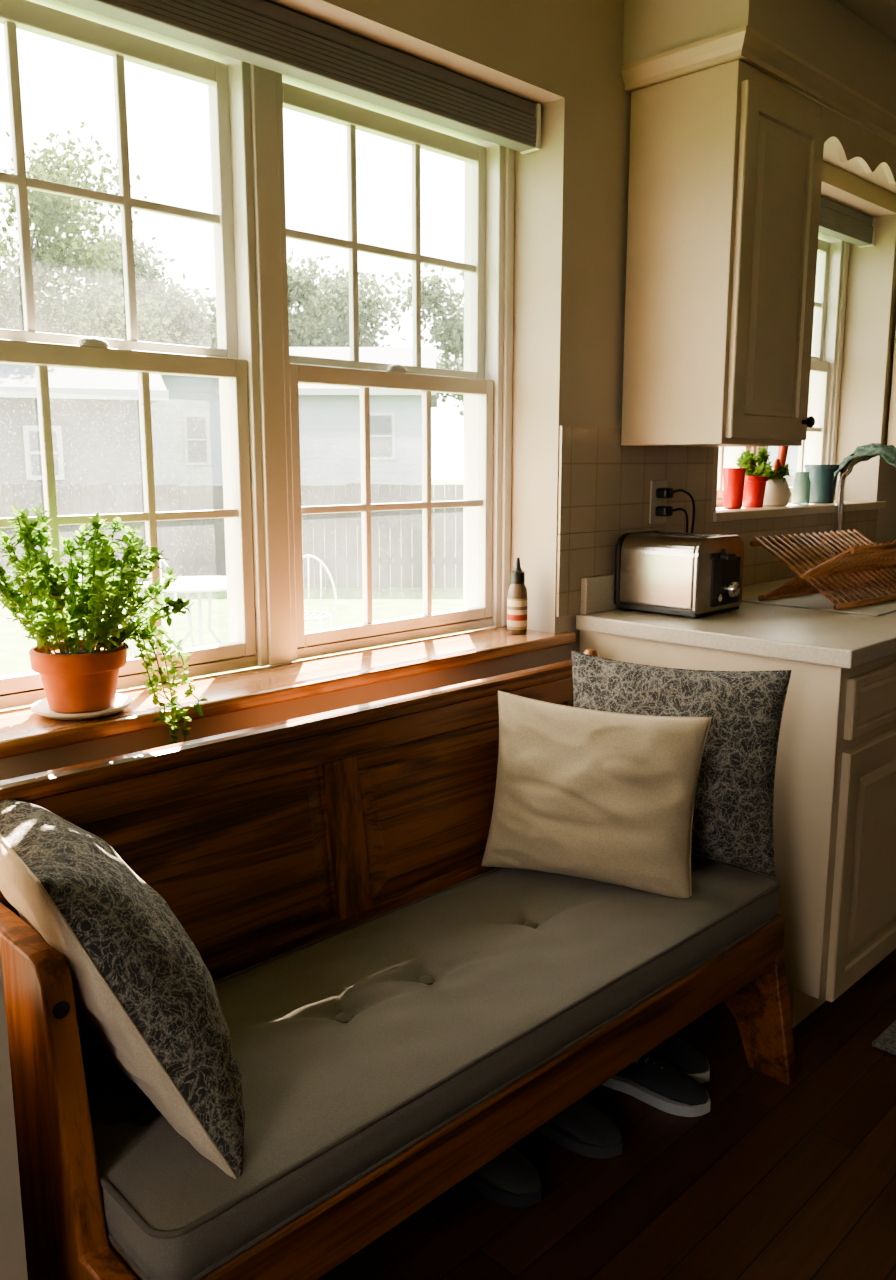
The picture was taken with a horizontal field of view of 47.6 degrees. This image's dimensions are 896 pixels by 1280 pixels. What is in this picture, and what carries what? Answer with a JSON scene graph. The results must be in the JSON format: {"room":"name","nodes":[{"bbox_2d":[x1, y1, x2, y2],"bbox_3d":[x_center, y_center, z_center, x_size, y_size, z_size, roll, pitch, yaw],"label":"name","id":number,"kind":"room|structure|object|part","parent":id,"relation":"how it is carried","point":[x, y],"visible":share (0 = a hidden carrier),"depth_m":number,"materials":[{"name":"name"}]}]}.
{"room":"kitchen","nodes":[
{"label":"kitchen","id":0,"kind":"room"},
{"bbox_2d":[0,944,27,1279],"bbox_3d":[-0.850,-0.102,1.044,0.540,2.440,0.488,10,14,44],"label":"wall partition","id":1,"kind":"structure","parent":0,"point":[13,1265],"depth_m":1.14,"materials":[{"name":"paint"}]},
{"bbox_2d":[0,0,895,780],"bbox_3d":[0.022,-0.356,2.490,0.290,2.440,6.800,10,14,44],"label":"wall","id":2,"kind":"structure","parent":0,"point":[565,57],"depth_m":2.50,"materials":[{"name":"paint"}]},
{"bbox_2d":[0,0,514,708],"bbox_3d":[-0.411,-0.578,2.108,0.130,1.268,1.508,10,14,44],"label":"frame","id":3,"kind":"object","parent":2,"relation":"attached to","point":[255,92],"visible":0.42,"depth_m":2.13,"materials":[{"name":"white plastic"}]},
{"bbox_2d":[0,0,493,695],"bbox_3d":[-0.391,-0.551,2.114,0.062,1.172,1.388,10,14,44],"label":"sash","id":4,"kind":"object","parent":3,"relation":"in","point":[41,350],"visible":0.83,"depth_m":2.07,"materials":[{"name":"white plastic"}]},
{"bbox_2d":[77,336,108,347],"bbox_3d":[-0.640,-0.538,1.833,0.030,0.018,0.060,10,14,44],"label":"sash lock","id":5,"kind":"object","parent":4,"relation":"attached to","point":[86,341],"visible":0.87,"depth_m":1.82,"materials":[{"name":"white metal"}]},
{"bbox_2d":[387,364,407,372],"bbox_3d":[-0.118,-0.629,2.352,0.030,0.018,0.060,10,14,44],"label":"sash lock","id":6,"kind":"object","parent":4,"relation":"attached to","point":[395,367],"visible":0.89,"depth_m":2.34,"materials":[{"name":"white metal"}]},
{"bbox_2d":[0,626,575,758],"bbox_3d":[-0.319,0.082,2.103,0.207,0.029,1.632,10,14,44],"label":"windowsill","id":7,"kind":"object","parent":2,"relation":"attached to","point":[23,731],"visible":1,"depth_m":2.03,"materials":[{"name":"brown wood"}]},
{"bbox_2d":[0,504,208,743],"bbox_3d":[-0.610,0.012,1.734,0.364,0.483,0.314,-7,12,-37],"label":"potted plant","id":8,"kind":"object","parent":7,"relation":"on","point":[79,677],"visible":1,"depth_m":1.72,"materials":[{"name":"plant"}]},
{"bbox_2d":[29,639,126,713],"bbox_3d":[-0.638,0.064,1.763,0.160,0.106,0.160,10,14,44],"label":"pot","id":9,"kind":"object","parent":8,"relation":"attached to","point":[77,678],"depth_m":1.71,"materials":[{"name":"ceramic"}]},
{"bbox_2d":[507,557,527,634],"bbox_3d":[0.176,-0.113,2.570,0.052,0.193,0.052,10,14,44],"label":"sauce bottle","id":10,"kind":"object","parent":7,"relation":"on","point":[517,600],"visible":1,"depth_m":2.55,"materials":[{"name":"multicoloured plastic"}]},
{"bbox_2d":[57,0,540,153],"bbox_3d":[-0.323,-1.134,1.917,0.056,0.102,1.493,10,14,44],"label":"window blind","id":11,"kind":"object","parent":2,"relation":"attached to","point":[265,34],"visible":1,"depth_m":1.99,"materials":[{"name":"grey fabric"}]},
{"bbox_2d":[558,426,713,533],"bbox_3d":[0.533,-0.442,2.781,0.008,0.266,0.722,10,14,44],"label":"tile backsplash","id":12,"kind":"structure","parent":2,"relation":"attached to","point":[604,483],"depth_m":2.70,"materials":[{"name":"tile"}]},
{"bbox_2d":[649,480,694,532],"bbox_3d":[0.640,-0.280,2.851,0.166,0.334,0.074,-1,10,-5],"label":"wall outlet","id":13,"kind":"object","parent":12,"relation":"attached to","point":[659,492],"visible":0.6,"depth_m":2.82,"materials":[{"name":"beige plastic"}]},
{"bbox_3d":[0.588,-0.386,2.837,0.005,0.120,0.080,10,14,44],"label":"plate","id":14,"kind":"part","parent":13,"relation":"part of","materials":[{"name":"beige plastic"}]},
{"bbox_3d":[0.667,-0.244,2.864,0.123,0.259,0.031,-8,13,-39],"label":"cord","id":15,"kind":"part","parent":13,"relation":"part of","materials":[{"name":"black plastic"}]},
{"bbox_3d":[0.651,-0.267,2.845,0.082,0.310,0.049,-6,12,-32],"label":"cord","id":16,"kind":"part","parent":13,"relation":"part of","materials":[{"name":"black plastic"}]},
{"bbox_2d":[556,509,877,616],"bbox_3d":[0.968,-0.282,3.254,0.008,0.209,1.957,10,14,44],"label":"tile backsplash","id":17,"kind":"structure","parent":2,"relation":"attached to","point":[585,554],"depth_m":3.17,"materials":[{"name":"tile"}]},
{"bbox_2d":[621,59,824,446],"bbox_3d":[0.729,-0.946,2.635,0.345,0.867,0.428,10,14,44],"label":"upper cabinet","id":18,"kind":"object","parent":2,"relation":"attached to","point":[726,159],"visible":1,"depth_m":2.50,"materials":[{"name":"beige paint"}]},
{"bbox_3d":[0.824,-0.915,2.545,0.018,0.807,0.400,10,14,44],"label":"door","id":19,"kind":"part","parent":18,"relation":"part of","materials":[{"name":"beige paint"}]},
{"bbox_3d":[0.961,-0.582,2.709,0.030,0.032,0.032,10,14,44],"label":"knob","id":20,"kind":"part","parent":18,"relation":"part of","materials":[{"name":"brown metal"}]},
{"bbox_2d":[620,26,895,144],"bbox_3d":[1.590,-1.552,3.428,0.340,0.050,2.966,10,14,44],"label":"crown molding","id":21,"kind":"structure","parent":2,"relation":"attached to","point":[744,43],"depth_m":2.45,"materials":[{"name":"beige paint"}]},
{"bbox_2d":[716,232,849,505],"bbox_3d":[1.068,-1.008,3.575,0.130,1.048,1.188,10,14,44],"label":"window","id":22,"kind":"structure","parent":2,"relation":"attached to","point":[839,249],"depth_m":3.91,"materials":[{"name":"white plastic"}]},
{"bbox_2d":[717,239,830,498],"bbox_3d":[1.078,-0.980,3.570,0.062,0.952,1.086,10,14,44],"label":"sash","id":23,"kind":"object","parent":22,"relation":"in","point":[817,364],"visible":0.13,"depth_m":3.90,"materials":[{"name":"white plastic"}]},
{"bbox_2d":[712,500,886,521],"bbox_3d":[1.176,-0.458,3.562,0.215,0.028,1.270,10,14,44],"label":"windowsill","id":24,"kind":"object","parent":2,"relation":"attached to","point":[721,514],"visible":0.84,"depth_m":3.39,"materials":[{"name":"beige paint"}]},
{"bbox_2d":[723,468,745,508],"bbox_3d":[0.928,-0.493,3.299,0.072,0.130,0.072,10,14,44],"label":"vase","id":25,"kind":"object","parent":24,"relation":"on","point":[733,478],"visible":1,"depth_m":3.27,"materials":[{"name":"ceramic"}]},
{"bbox_2d":[733,447,770,507],"bbox_3d":[1.010,-0.543,3.381,0.147,0.200,0.118,10,14,44],"label":"potted plant","id":26,"kind":"object","parent":24,"relation":"on","point":[755,482],"visible":0.95,"depth_m":3.36,"materials":[{"name":"red ceramic"}]},
{"bbox_2d":[742,475,767,507],"bbox_3d":[1.019,-0.496,3.392,0.094,0.105,0.094,10,14,44],"label":"pot","id":27,"kind":"object","parent":26,"relation":"attached to","point":[754,485],"depth_m":3.36,"materials":[{"name":"red ceramic"}]},
{"bbox_2d":[763,446,793,505],"bbox_3d":[1.125,-0.578,3.481,0.112,0.235,0.120,0,10,0],"label":"plant","id":28,"kind":"object","parent":24,"relation":"on","point":[777,491],"visible":0.85,"depth_m":3.46,"materials":[{"name":"green plant"}]},
{"bbox_3d":[1.125,-0.508,3.498,0.112,0.092,0.112,10,14,44],"label":"pot","id":29,"kind":"part","parent":28,"relation":"part of","materials":[{"name":"beige ceramic"}]},
{"bbox_2d":[791,472,810,504],"bbox_3d":[1.266,-0.544,3.635,0.062,0.115,0.062,10,14,44],"label":"glass jar","id":30,"kind":"object","parent":24,"relation":"on","point":[801,486],"visible":1,"depth_m":3.61,"materials":[{"name":"glass"}]},
{"bbox_2d":[804,465,839,502],"bbox_3d":[1.375,-0.576,3.742,0.124,0.140,0.124,10,14,44],"label":"planter","id":31,"kind":"object","parent":24,"relation":"on","point":[822,490],"visible":0.91,"depth_m":3.70,"materials":[{"name":"ceramic"}]},
{"bbox_2d":[819,197,875,247],"bbox_3d":[1.162,-1.457,3.401,0.056,0.099,1.180,10,14,44],"label":"window blind","id":32,"kind":"object","parent":2,"relation":"attached to","point":[838,221],"visible":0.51,"depth_m":3.64,"materials":[{"name":"grey fabric"}]},
{"bbox_3d":[1.158,-1.415,3.404,0.048,0.012,1.164,10,14,44],"label":"rail","id":33,"kind":"part","parent":32,"relation":"part of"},
{"bbox_2d":[821,105,895,184],"bbox_3d":[1.424,-1.414,3.098,0.018,0.105,1.305,10,14,44],"label":"scalloped valance","id":34,"kind":"object","parent":2,"relation":"attached to","point":[851,140],"visible":0.91,"depth_m":2.80,"materials":[{"name":"beige paint"}]},
{"bbox_2d":[887,328,895,446],"bbox_3d":[2.035,-1.179,3.965,0.296,0.867,0.700,10,14,44],"label":"upper cabinet","id":35,"kind":"object","parent":2,"relation":"attached to","point":[891,439],"visible":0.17,"depth_m":3.86,"materials":[{"name":"beige paint"}]},
{"bbox_2d":[318,949,895,1279],"bbox_3d":[1.516,1.132,1.245,4.500,0.060,6.800,10,14,44],"label":"floor","id":36,"kind":"structure","parent":0,"point":[778,1180],"depth_m":1.83,"materials":[{"name":"brown wood"}]},
{"bbox_2d":[0,648,796,1279],"bbox_3d":[0.014,0.566,1.821,1.525,0.855,0.624,-10,14,-43],"label":"bench","id":37,"kind":"object","parent":36,"relation":"on","point":[263,842],"visible":0.51,"depth_m":1.75,"materials":[{"name":"brown wood"}]},
{"bbox_3d":[-0.515,0.726,1.319,0.038,0.715,0.614,-10,14,-43],"label":"panel","id":38,"kind":"part","parent":37,"relation":"part of","materials":[{"name":"brown wood"}]},
{"bbox_3d":[-0.431,0.415,1.716,0.580,0.300,0.049,-10,14,-43],"label":"panel","id":39,"kind":"part","parent":37,"relation":"part of","materials":[{"name":"brown wood"}]},
{"bbox_2d":[79,858,778,1279],"bbox_3d":[0.028,0.592,1.807,1.443,0.096,0.474,-10,14,-43],"label":"seat cushion","id":40,"kind":"object","parent":37,"relation":"on","point":[352,1046],"visible":0.74,"depth_m":1.57,"materials":[{"name":"grey fabric"}]},
{"bbox_2d":[0,799,244,1178],"bbox_3d":[-0.470,0.439,1.407,0.250,0.391,0.582,-7,12,-34],"label":"throw pillow","id":41,"kind":"object","parent":40,"relation":"on","point":[143,990],"visible":0.94,"depth_m":1.25,"materials":[{"name":"grey fabric"}]},
{"bbox_2d":[481,691,711,897],"bbox_3d":[0.295,0.319,2.084,0.462,0.393,0.177,3,10,15],"label":"throw pillow","id":42,"kind":"object","parent":40,"relation":"on","point":[602,796],"visible":1,"depth_m":2.02,"materials":[{"name":"beige fabric"}]},
{"bbox_2d":[571,651,790,876],"bbox_3d":[0.480,0.259,2.204,0.480,0.430,0.163,6,11,29],"label":"throw pillow","id":43,"kind":"object","parent":40,"relation":"on","point":[732,824],"visible":0.56,"depth_m":2.10,"materials":[{"name":"grey fabric"}]},
{"bbox_3d":[0.060,0.332,2.187,0.636,0.300,0.049,-10,14,-43],"label":"panel","id":44,"kind":"part","parent":37,"relation":"part of","materials":[{"name":"brown wood"}]},
{"bbox_3d":[0.172,0.719,1.652,1.483,0.102,0.030,-10,14,-43],"label":"rail","id":45,"kind":"part","parent":37,"relation":"part of","materials":[{"name":"brown wood"}]},
{"bbox_3d":[0.346,0.047,2.465,0.040,0.055,0.040,-10,14,-43],"label":"post knob","id":46,"kind":"part","parent":37,"relation":"part of","materials":[{"name":"brown wood"}]},
{"bbox_3d":[0.520,0.551,2.311,0.038,0.715,0.614,-10,14,-43],"label":"panel","id":47,"kind":"part","parent":37,"relation":"part of","materials":[{"name":"brown wood"}]},
{"bbox_2d":[463,1147,541,1206],"bbox_3d":[0.049,0.951,1.882,0.281,0.075,0.101,6,12,32],"label":"slipper","id":48,"kind":"object","parent":36,"relation":"on","point":[509,1179],"visible":0.32,"depth_m":1.82,"materials":[{"name":"fabric"}]},
{"bbox_2d":[536,1099,622,1158],"bbox_3d":[0.214,0.929,2.005,0.281,0.075,0.101,6,12,30],"label":"slipper","id":49,"kind":"object","parent":36,"relation":"on","point":[581,1128],"visible":0.41,"depth_m":1.95,"materials":[{"name":"fabric"}]},
{"bbox_2d":[601,1054,710,1116],"bbox_3d":[0.411,0.908,2.124,0.281,0.075,0.101,5,11,28],"label":"sneaker","id":50,"kind":"object","parent":36,"relation":"on","point":[653,1081],"visible":0.55,"depth_m":2.08,"materials":[{"name":"dark canvas"},{"name":"white rubber"}]},
{"bbox_2d":[646,1035,709,1083],"bbox_3d":[0.450,0.887,2.246,0.280,0.075,0.106,10,14,44],"label":"sneaker","id":51,"kind":"object","parent":36,"relation":"on","point":[674,1051],"visible":0.28,"depth_m":2.18,"materials":[{"name":"fabric"}]},
{"bbox_2d":[579,630,895,1028],"bbox_3d":[1.630,0.268,3.482,0.748,0.868,2.900,10,14,44],"label":"base cabinet","id":52,"kind":"object","parent":36,"relation":"on","point":[834,802],"visible":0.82,"depth_m":2.30,"materials":[{"name":"beige paint"}]},
{"bbox_2d":[576,573,895,668],"bbox_3d":[1.617,-0.228,3.396,0.728,0.135,2.918,10,14,44],"label":"countertop","id":53,"kind":"structure","parent":52,"relation":"on","point":[828,638],"depth_m":2.46,"materials":[{"name":"stone"}]},
{"bbox_2d":[614,530,743,618],"bbox_3d":[0.620,-0.177,2.674,0.276,0.204,0.231,10,14,44],"label":"toaster","id":54,"kind":"object","parent":53,"relation":"on","point":[687,575],"visible":1,"depth_m":2.60,"materials":[{"name":"metal"}]},
{"bbox_3d":[0.526,-0.200,2.764,0.013,0.190,0.231,10,14,44],"label":"panel","id":55,"kind":"part","parent":54,"relation":"part of","materials":[{"name":"black plastic"}]},
{"bbox_3d":[0.694,-0.171,2.600,0.013,0.190,0.231,10,14,44],"label":"panel","id":56,"kind":"part","parent":54,"relation":"part of","materials":[{"name":"metal"}]},
{"bbox_3d":[0.716,-0.151,2.615,0.004,0.121,0.137,10,14,44],"label":"control plate","id":57,"kind":"part","parent":54,"relation":"part of","materials":[{"name":"black plastic"}]},
{"bbox_3d":[0.712,-0.211,2.581,0.024,0.016,0.044,10,14,44],"label":"lever","id":58,"kind":"part","parent":54,"relation":"part of","materials":[{"name":"black plastic"}]},
{"bbox_2d":[742,587,895,615],"bbox_3d":[1.156,-0.120,2.927,0.390,0.005,0.550,10,14,44],"label":"mat","id":59,"kind":"object","parent":53,"relation":"on","point":[816,601],"visible":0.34,"depth_m":2.80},
{"bbox_2d":[750,529,895,609],"bbox_3d":[1.163,-0.211,2.911,0.560,0.175,0.322,-8,13,-39],"label":"dish rack","id":60,"kind":"object","parent":59,"relation":"on","point":[859,564],"visible":1,"depth_m":2.85,"materials":[{"name":"brown wood"}]},
{"bbox_2d":[832,443,895,556],"bbox_3d":[1.444,-0.437,3.441,0.280,0.452,0.157,10,14,44],"label":"kitchen faucet","id":61,"kind":"object","parent":53,"relation":"on","point":[864,452],"visible":0.73,"depth_m":3.44,"materials":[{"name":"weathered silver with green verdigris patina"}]},
{"bbox_3d":[1.426,-0.437,3.421,0.250,0.419,0.028,10,14,44],"label":"spout","id":62,"kind":"part","parent":61,"relation":"part of","materials":[{"name":"silver metal"}]},
{"bbox_2d":[864,570,895,588],"bbox_3d":[1.585,-0.180,3.378,0.480,0.046,0.680,10,14,44],"label":"sink","id":63,"kind":"object","parent":53,"relation":"in","point":[892,570],"visible":0.02,"depth_m":3.59,"materials":[{"name":"metal"}]},
{"bbox_3d":[1.048,0.507,2.445,0.018,0.587,0.500,10,14,44],"label":"door","id":64,"kind":"part","parent":52,"relation":"part of","materials":[{"name":"beige paint"}]},
{"bbox_3d":[1.048,0.121,2.377,0.018,0.136,0.500,10,14,44],"label":"drawer","id":65,"kind":"part","parent":52,"relation":"part of","materials":[{"name":"beige paint"}]},
{"bbox_2d":[872,1020,895,1055],"bbox_3d":[1.462,0.885,2.444,0.500,0.012,0.940,10,14,44],"label":"floor mat","id":66,"kind":"object","parent":36,"relation":"on","point":[886,1041],"visible":1,"depth_m":2.29,"materials":[{"name":"grey fabric"}]},
{"bbox_2d":[836,0,895,43],"bbox_3d":[1.516,-1.331,0.814,4.500,0.060,6.800,10,14,44],"label":"ceiling","id":67,"kind":"structure","parent":0,"point":[879,14],"depth_m":2.61,"materials":[{"name":"paint"}]},
{"bbox_2d":[623,0,895,193],"bbox_3d":[1.596,-1.666,3.416,0.339,0.177,2.963,10,14,44],"label":"soffit bulkhead","id":68,"kind":"object","parent":67,"relation":"attached to","point":[825,34],"visible":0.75,"depth_m":2.48,"materials":[{"name":"paint"}]},
{"label":"outside","id":69,"kind":"structure","parent":0,"visible":0},
{"bbox_2d":[0,479,471,710],"bbox_3d":[-7.180,-3.307,28.108,130.000,0.001,110.000,10,14,44],"label":"lawn","id":70,"kind":"structure","parent":69,"point":[387,603],"depth_m":10.88,"materials":[{"name":"green plant"}]},
{"bbox_2d":[0,397,142,485],"bbox_3d":[-10.000,-3.281,19.710,7.600,2.848,7.000,-4,11,-20],"label":"wall","id":71,"kind":"structure","parent":70,"relation":"on","point":[101,438],"depth_m":17.32,"materials":[{"name":"grey"}]},
{"bbox_2d":[23,425,64,479],"bbox_3d":[-6.811,-3.154,17.111,0.600,0.900,0.050,-4,11,-20],"label":"window","id":72,"kind":"structure","parent":71,"relation":"in","point":[26,428],"depth_m":17.08,"materials":[{"name":"white wood"}]},
{"bbox_2d":[30,451,56,453],"bbox_3d":[-6.793,-3.146,17.065,0.205,0.050,0.393,10,14,44],"label":"window rail","id":73,"kind":"object","parent":72,"relation":"attached to","point":[31,452],"depth_m":17.01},
{"bbox_2d":[29,431,58,474],"bbox_3d":[-6.800,-3.149,17.084,0.205,0.720,0.393,10,14,44],"label":"window pane","id":74,"kind":"structure","parent":71,"relation":"in","point":[34,436],"depth_m":17.05,"materials":[{"name":"white glass"}]},
{"bbox_2d":[0,364,166,404],"bbox_3d":[-10.000,-5.152,19.382,8.300,1.150,7.700,-4,11,-20],"label":"roof","id":75,"kind":"structure","parent":71,"relation":"on","point":[11,375],"depth_m":17.68,"materials":[{"name":"concrete"}]},
{"bbox_2d":[0,386,168,400],"bbox_3d":[-8.659,-3.922,15.902,8.300,0.170,0.060,-4,11,-20],"label":"fascia","id":76,"kind":"object","parent":75,"relation":"attached to","point":[5,392],"visible":1,"depth_m":16.82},
{"bbox_2d":[0,121,180,343],"bbox_3d":[-10.383,-6.824,22.226,8.613,8.977,7.800,-9,13,-41],"label":"maple tree","id":77,"kind":"object","parent":70,"relation":"on","point":[47,211],"visible":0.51,"depth_m":22.05,"materials":[{"name":"green plant"}]},
{"bbox_2d":[68,564,136,655],"bbox_3d":[-2.502,-0.131,7.425,0.444,0.870,0.460,-1,10,-4],"label":"patio chair","id":78,"kind":"object","parent":70,"relation":"on","point":[80,578],"visible":0.06,"depth_m":7.64,"materials":[{"name":"white metal"}]},
{"bbox_2d":[52,223,216,346],"bbox_3d":[-9.561,-8.018,30.589,6.168,8.437,5.002,7,12,35],"label":"maple tree","id":79,"kind":"object","parent":70,"relation":"on","point":[188,315],"visible":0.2,"depth_m":29.15,"materials":[{"name":"green plant"}]},
{"bbox_2d":[65,280,217,347],"bbox_3d":[-9.255,-8.966,37.072,9.225,8.066,7.844,6,12,32],"label":"maple tree","id":80,"kind":"object","parent":70,"relation":"on","point":[215,344],"visible":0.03,"depth_m":35.44,"materials":[{"name":"green plant"}]},
{"bbox_2d":[125,555,194,656],"bbox_3d":[-2.325,-0.274,8.246,0.452,0.870,0.476,10,14,44],"label":"patio chair","id":81,"kind":"object","parent":70,"relation":"on","point":[160,560],"visible":0.17,"depth_m":8.38,"materials":[{"name":"white metal"}]},
{"bbox_2d":[138,576,226,676],"bbox_3d":[-1.867,-0.085,7.659,0.870,0.706,0.870,10,14,44],"label":"patio table","id":82,"kind":"object","parent":70,"relation":"on","point":[189,584],"visible":0.45,"depth_m":7.58,"materials":[{"name":"white metal"}]},
{"bbox_2d":[151,385,222,485],"bbox_3d":[-6.837,-5.611,30.679,2.600,3.648,6.000,0,10,0],"label":"wall","id":83,"kind":"structure","parent":70,"relation":"on","point":[170,467],"depth_m":27.64,"materials":[{"name":"white"}]},
{"bbox_2d":[162,375,218,384],"bbox_3d":[-6.837,-7.802,30.295,2.600,0.800,6.000,0,10,0],"label":"gable","id":84,"kind":"object","parent":83,"relation":"on","point":[167,379],"visible":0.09,"depth_m":27.39,"materials":[{"name":"white"}]},
{"bbox_2d":[183,414,210,464],"bbox_3d":[-6.826,-5.457,27.635,0.680,1.380,0.050,0,10,0],"label":"window","id":85,"kind":"structure","parent":83,"relation":"in","point":[206,416],"depth_m":27.61,"materials":[{"name":"white wood"}]},
{"bbox_2d":[187,417,206,461],"bbox_3d":[-6.826,-5.452,27.606,0.375,1.200,0.375,10,14,44],"label":"window pane","id":86,"kind":"structure","parent":83,"relation":"in","point":[196,426],"depth_m":27.59,"materials":[{"name":"grey glass"}]},
{"bbox_2d":[303,555,337,655],"bbox_3d":[-1.134,-0.212,7.893,0.460,0.870,0.444,2,10,9],"label":"patio chair","id":87,"kind":"object","parent":70,"relation":"on","point":[320,612],"visible":0.52,"depth_m":8.02,"materials":[{"name":"white metal"}]},
{"bbox_2d":[287,244,411,346],"bbox_3d":[-4.252,-9.752,38.811,7.821,9.011,8.603,5,11,25],"label":"maple tree","id":88,"kind":"object","parent":70,"relation":"on","point":[321,314],"visible":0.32,"depth_m":35.79,"materials":[{"name":"green plant"}]},
{"bbox_2d":[299,395,421,496],"bbox_3d":[-3.307,-5.811,31.961,5.200,3.598,8.000,0,10,0],"label":"wall","id":89,"kind":"structure","parent":70,"relation":"on","point":[330,454],"depth_m":27.96,"materials":[{"name":"white"}]},
{"bbox_2d":[289,347,436,406],"bbox_3d":[-3.307,-8.272,31.529,5.900,1.600,8.700,0,10,0],"label":"roof","id":90,"kind":"structure","parent":89,"relation":"on","point":[387,355],"depth_m":30.63,"materials":[{"name":"concrete"}]},
{"bbox_2d":[216,388,434,394],"bbox_3d":[-3.290,-6.693,27.359,5.900,0.170,0.060,0,10,0],"label":"fascia","id":91,"kind":"object","parent":90,"relation":"attached to","point":[302,391],"visible":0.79,"depth_m":27.33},
{"bbox_2d":[370,416,391,455],"bbox_3d":[-1.891,-5.603,27.886,0.516,1.100,0.516,10,14,44],"label":"window pane","id":92,"kind":"structure","parent":89,"relation":"in","point":[379,425],"depth_m":27.87,"materials":[{"name":"grey glass"}]},
{"bbox_2d":[370,412,394,459],"bbox_3d":[-1.891,-5.608,27.915,0.880,1.280,0.050,0,10,0],"label":"window","id":93,"kind":"structure","parent":89,"relation":"in","point":[392,414],"depth_m":27.89,"materials":[{"name":"white wood"}]},
{"bbox_2d":[370,435,391,436],"bbox_3d":[-1.891,-5.599,27.866,0.516,0.050,0.516,10,14,44],"label":"window rail","id":94,"kind":"object","parent":93,"relation":"attached to","point":[370,435],"depth_m":27.85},
{"bbox_2d":[0,475,794,587],"bbox_3d":[4.168,-1.588,13.186,38.095,1.767,0.470,0,10,0],"label":"wooden fence","id":95,"kind":"object","parent":70,"relation":"on","point":[396,535],"visible":0.27,"depth_m":12.96,"materials":[{"name":"white wood"}]},
{"bbox_2d":[394,264,463,415],"bbox_3d":[2.288,-9.752,39.324,7.714,8.834,8.795,5,11,27],"label":"maple tree","id":96,"kind":"object","parent":70,"relation":"on","point":[451,339],"visible":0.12,"depth_m":37.06,"materials":[{"name":"green plant"}]},
{"bbox_2d":[767,446,798,474],"bbox_3d":[11.867,-7.079,39.479,11.000,3.498,8.000,0,10,0],"label":"wall","id":97,"kind":"structure","parent":70,"relation":"on","point":[792,456],"depth_m":35.53,"materials":[{"name":"white"}]}
]}

